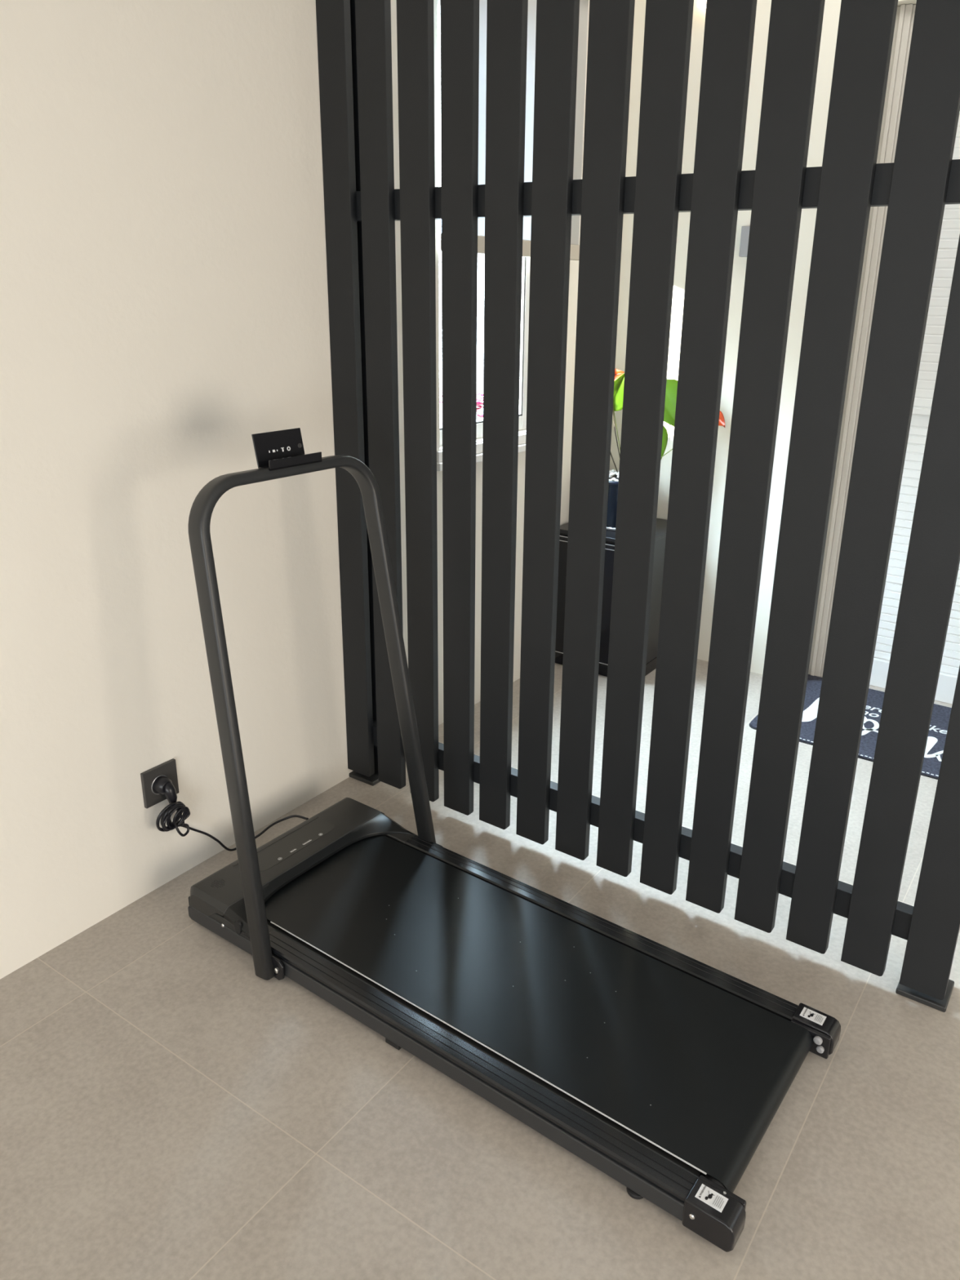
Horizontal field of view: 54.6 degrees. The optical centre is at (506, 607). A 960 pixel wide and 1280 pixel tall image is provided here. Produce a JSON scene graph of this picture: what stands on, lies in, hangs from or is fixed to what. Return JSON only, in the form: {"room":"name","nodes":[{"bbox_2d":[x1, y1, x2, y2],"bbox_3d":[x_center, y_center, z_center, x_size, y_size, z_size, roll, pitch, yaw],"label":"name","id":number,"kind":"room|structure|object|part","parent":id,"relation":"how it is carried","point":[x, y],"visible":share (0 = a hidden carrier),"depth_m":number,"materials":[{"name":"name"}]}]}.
{"room":"home gym","nodes":[
{"label":"home gym","id":0,"kind":"room"},
{"bbox_2d":[0,0,589,978],"bbox_3d":[-1.294,-0.391,1.058,0.200,2.550,6.350,13,22,32],"label":"wall","id":1,"kind":"structure","parent":0,"point":[164,307],"depth_m":1.84,"materials":[{"name":"white paint"}]},
{"bbox_2d":[140,758,178,808],"bbox_3d":[-0.747,0.379,2.005,0.010,0.083,0.083,13,22,32],"label":"wall socket","id":2,"kind":"object","parent":1,"relation":"attached to","point":[168,769],"visible":0.73,"depth_m":1.99,"materials":[{"name":"grey plastic"}]},
{"bbox_2d":[436,0,530,471],"bbox_3d":[-0.048,-1.034,2.659,0.124,1.190,0.632,13,22,32],"label":"window","id":3,"kind":"structure","parent":1,"relation":"in","point":[526,260],"depth_m":2.87,"materials":[{"name":"white"}]},
{"bbox_3d":[-0.017,-0.485,2.817,0.024,0.052,0.632,13,22,32],"label":"sill","id":4,"kind":"part","parent":3,"relation":"part of","materials":[{"name":"white"}]},
{"bbox_2d":[440,0,588,260],"bbox_3d":[0.040,-1.380,2.534,0.065,0.790,0.720,13,22,32],"label":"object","id":5,"kind":"structure","parent":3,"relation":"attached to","point":[584,4],"depth_m":2.59,"materials":[{"name":"white fabric"}]},
{"bbox_2d":[0,658,959,1279],"bbox_3d":[0.523,1.290,0.314,4.550,0.080,6.350,13,22,32],"label":"floor","id":6,"kind":"structure","parent":0,"point":[171,1109],"depth_m":1.49,"materials":[{"name":"tile"}]},
{"bbox_2d":[152,775,308,851],"bbox_3d":[-0.626,0.458,2.113,0.356,0.257,0.065,-15,25,-39],"label":"power cord","id":7,"kind":"object","parent":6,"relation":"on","point":[162,784],"visible":1,"depth_m":2.00,"materials":[{"name":"black plastic"}]},
{"bbox_2d":[187,427,840,1252],"bbox_3d":[-0.035,0.247,1.639,1.214,1.011,0.515,14,23,33],"label":"treadmill","id":8,"kind":"object","parent":6,"relation":"on","point":[660,1068],"visible":1,"depth_m":1.69,"materials":[{"name":"black metal"}]},
{"bbox_3d":[-0.429,-0.302,1.753,0.015,0.061,0.116,14,23,33],"label":"plate","id":9,"kind":"part","parent":8,"relation":"part of","materials":[{"name":"black plastic"}]},
{"bbox_3d":[-0.481,0.555,2.086,0.125,0.050,0.472,14,23,33],"label":"motor","id":10,"kind":"part","parent":8,"relation":"part of","materials":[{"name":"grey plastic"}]},
{"bbox_3d":[-0.482,0.531,2.078,0.062,0.001,0.234,14,23,33],"label":"display panel","id":11,"kind":"part","parent":8,"relation":"part of","materials":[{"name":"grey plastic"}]},
{"bbox_3d":[-0.369,0.189,1.873,0.172,0.950,0.515,14,23,33],"label":"handrail","id":12,"kind":"part","parent":8,"relation":"part of","materials":[{"name":"black metal"}]},
{"bbox_3d":[-0.125,0.739,1.600,0.970,0.015,0.044,14,23,33],"label":"foot rail","id":13,"kind":"part","parent":8,"relation":"part of","materials":[{"name":"black plastic"}]},
{"bbox_3d":[0.124,0.631,1.929,0.970,0.015,0.044,14,23,33],"label":"foot rail","id":14,"kind":"part","parent":8,"relation":"part of","materials":[{"name":"black plastic"}]},
{"bbox_2d":[698,1184,715,1199],"bbox_3d":[0.285,0.833,1.319,0.018,0.001,0.024,14,23,33],"label":"print","id":15,"kind":"object","parent":8,"relation":"on","point":[706,1192],"depth_m":1.32,"materials":[{"name":"white paper"}]},
{"bbox_2d":[712,1195,724,1208],"bbox_3d":[0.298,0.837,1.308,0.011,0.001,0.017,14,23,33],"label":"print","id":16,"kind":"object","parent":8,"relation":"on","point":[717,1200],"depth_m":1.31,"materials":[{"name":"grey paper"}]},
{"bbox_2d":[802,1008,815,1017],"bbox_3d":[0.539,0.723,1.654,0.018,0.001,0.024,14,23,33],"label":"print","id":17,"kind":"object","parent":8,"relation":"on","point":[806,1012],"depth_m":1.66,"materials":[{"name":"white paper"}]},
{"bbox_2d":[814,1014,822,1022],"bbox_3d":[0.552,0.727,1.643,0.011,0.001,0.017,14,23,33],"label":"print","id":18,"kind":"object","parent":8,"relation":"on","point":[818,1018],"depth_m":1.64,"materials":[{"name":"grey paper"}]},
{"bbox_2d":[555,518,666,676],"bbox_3d":[0.395,-0.049,3.312,0.339,0.500,0.360,13,22,32],"label":"base cabinet","id":19,"kind":"object","parent":6,"relation":"on","point":[661,524],"visible":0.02,"depth_m":3.19,"materials":[{"name":"black"}]},
{"bbox_3d":[0.297,-0.019,3.172,0.321,0.426,0.011,13,22,32],"label":"door","id":20,"kind":"part","parent":19,"relation":"part of","materials":[{"name":"black"}]},
{"bbox_3d":[0.295,-0.017,3.167,0.319,0.426,0.002,13,22,32],"label":"door trim","id":21,"kind":"part","parent":19,"relation":"part of","materials":[{"name":"silver metal"}]},
{"bbox_2d":[606,474,618,530],"bbox_3d":[0.394,-0.369,3.206,0.218,0.173,0.218,13,22,32],"label":"pot","id":22,"kind":"object","parent":19,"relation":"on","point":[613,478],"depth_m":3.13,"materials":[{"name":"ceramic"}]},
{"bbox_2d":[606,368,724,530],"bbox_3d":[0.459,-0.516,3.091,0.322,0.527,0.451,-6,20,-20],"label":"anthurium","id":23,"kind":"object","parent":19,"relation":"on","point":[671,384],"visible":0.16,"depth_m":3.09,"materials":[{"name":"green plant"}]},
{"bbox_2d":[315,0,959,1012],"bbox_3d":[0.241,-0.600,1.766,1.520,2.540,0.094,13,22,32],"label":"slatted screen","id":24,"kind":"object","parent":6,"relation":"on","point":[362,206],"visible":0.99,"depth_m":1.78,"materials":[{"name":"black wood"}]},
{"bbox_3d":[-0.338,-0.752,2.159,0.064,2.528,0.040,13,22,32],"label":"post","id":25,"kind":"part","parent":24,"relation":"part of","materials":[{"name":"black wood"}]},
{"bbox_3d":[0.221,0.471,2.118,1.469,0.058,0.030,13,22,32],"label":"rail","id":26,"kind":"part","parent":24,"relation":"part of","materials":[{"name":"black wood"}]},
{"bbox_3d":[0.245,-0.754,1.697,1.469,0.060,0.030,13,22,32],"label":"rail","id":27,"kind":"part","parent":24,"relation":"part of","materials":[{"name":"black wood"}]},
{"bbox_2d":[749,674,951,779],"bbox_3d":[1.204,0.373,2.884,0.760,0.009,0.525,13,22,32],"label":"doormat","id":28,"kind":"object","parent":6,"relation":"on","point":[940,716],"visible":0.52,"depth_m":2.88,"materials":[{"name":"dark blue woven fabric with white printed lettering"}]},
{"bbox_2d":[609,0,916,674],"bbox_3d":[2.249,-0.725,2.227,4.300,2.550,0.360,13,22,32],"label":"wall","id":29,"kind":"structure","parent":0,"point":[832,7],"depth_m":3.01,"materials":[{"name":"white paint"}]},
{"bbox_2d":[697,0,706,8],"bbox_3d":[0.597,-1.926,2.754,0.032,0.260,0.045,13,22,32],"label":"wall lamp","id":30,"kind":"object","parent":29,"relation":"attached to","point":[701,4],"visible":0.65,"depth_m":2.78,"materials":[{"name":"white metal"}]},
{"bbox_2d":[738,226,750,257],"bbox_3d":[0.790,-1.139,2.891,0.126,0.090,0.022,13,22,32],"label":"intercom","id":31,"kind":"object","parent":29,"relation":"attached to","point":[744,236],"visible":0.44,"depth_m":2.91,"materials":[{"name":"grey plastic"}]},
{"bbox_2d":[808,4,959,703],"bbox_3d":[1.565,-0.622,2.667,1.155,2.044,0.092,13,22,32],"label":"door","id":32,"kind":"structure","parent":29,"relation":"in","point":[950,228],"depth_m":2.93,"materials":[{"name":"grey"}]},
{"bbox_3d":[1.568,-0.623,2.671,1.155,2.044,0.079,13,22,32],"label":"frame","id":33,"kind":"part","parent":32,"relation":"part of","materials":[{"name":"grey"}]},
{"bbox_3d":[1.571,-0.148,2.858,0.950,0.825,0.019,13,22,32],"label":"ribbed panel","id":34,"kind":"part","parent":32,"relation":"part of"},
{"bbox_3d":[1.587,-1.009,2.563,0.950,0.955,0.019,13,22,32],"label":"ribbed panel","id":35,"kind":"part","parent":32,"relation":"part of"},
{"label":"outside","id":36,"kind":"structure","parent":0,"visible":0},
{"bbox_2d":[440,404,483,422],"bbox_3d":[-2.838,-0.936,6.977,8.800,0.280,13.000,13,22,32],"label":"floor","id":37,"kind":"structure","parent":36,"point":[441,409],"depth_m":10.13,"materials":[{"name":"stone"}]},
{"bbox_2d":[439,391,483,425],"bbox_3d":[-0.139,-0.441,3.862,0.341,0.906,0.349,13,22,32],"label":"flowering shrub","id":38,"kind":"object","parent":37,"relation":"on","point":[479,402],"visible":0.05,"depth_m":3.71,"materials":[{"name":"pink plant"}]},
{"bbox_2d":[439,316,484,408],"bbox_3d":[-2.398,-2.014,8.216,0.200,0.970,10.000,13,22,32],"label":"wall","id":39,"kind":"structure","parent":37,"relation":"on","point":[480,321],"depth_m":10.88,"materials":[{"name":"white paint"}]},
{"bbox_2d":[438,219,484,317],"bbox_3d":[-3.793,-4.053,11.722,3.400,2.500,8.400,13,22,32],"label":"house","id":40,"kind":"structure","parent":37,"relation":"on","point":[481,257],"depth_m":13.85,"materials":[{"name":"white paint"}]}
]}

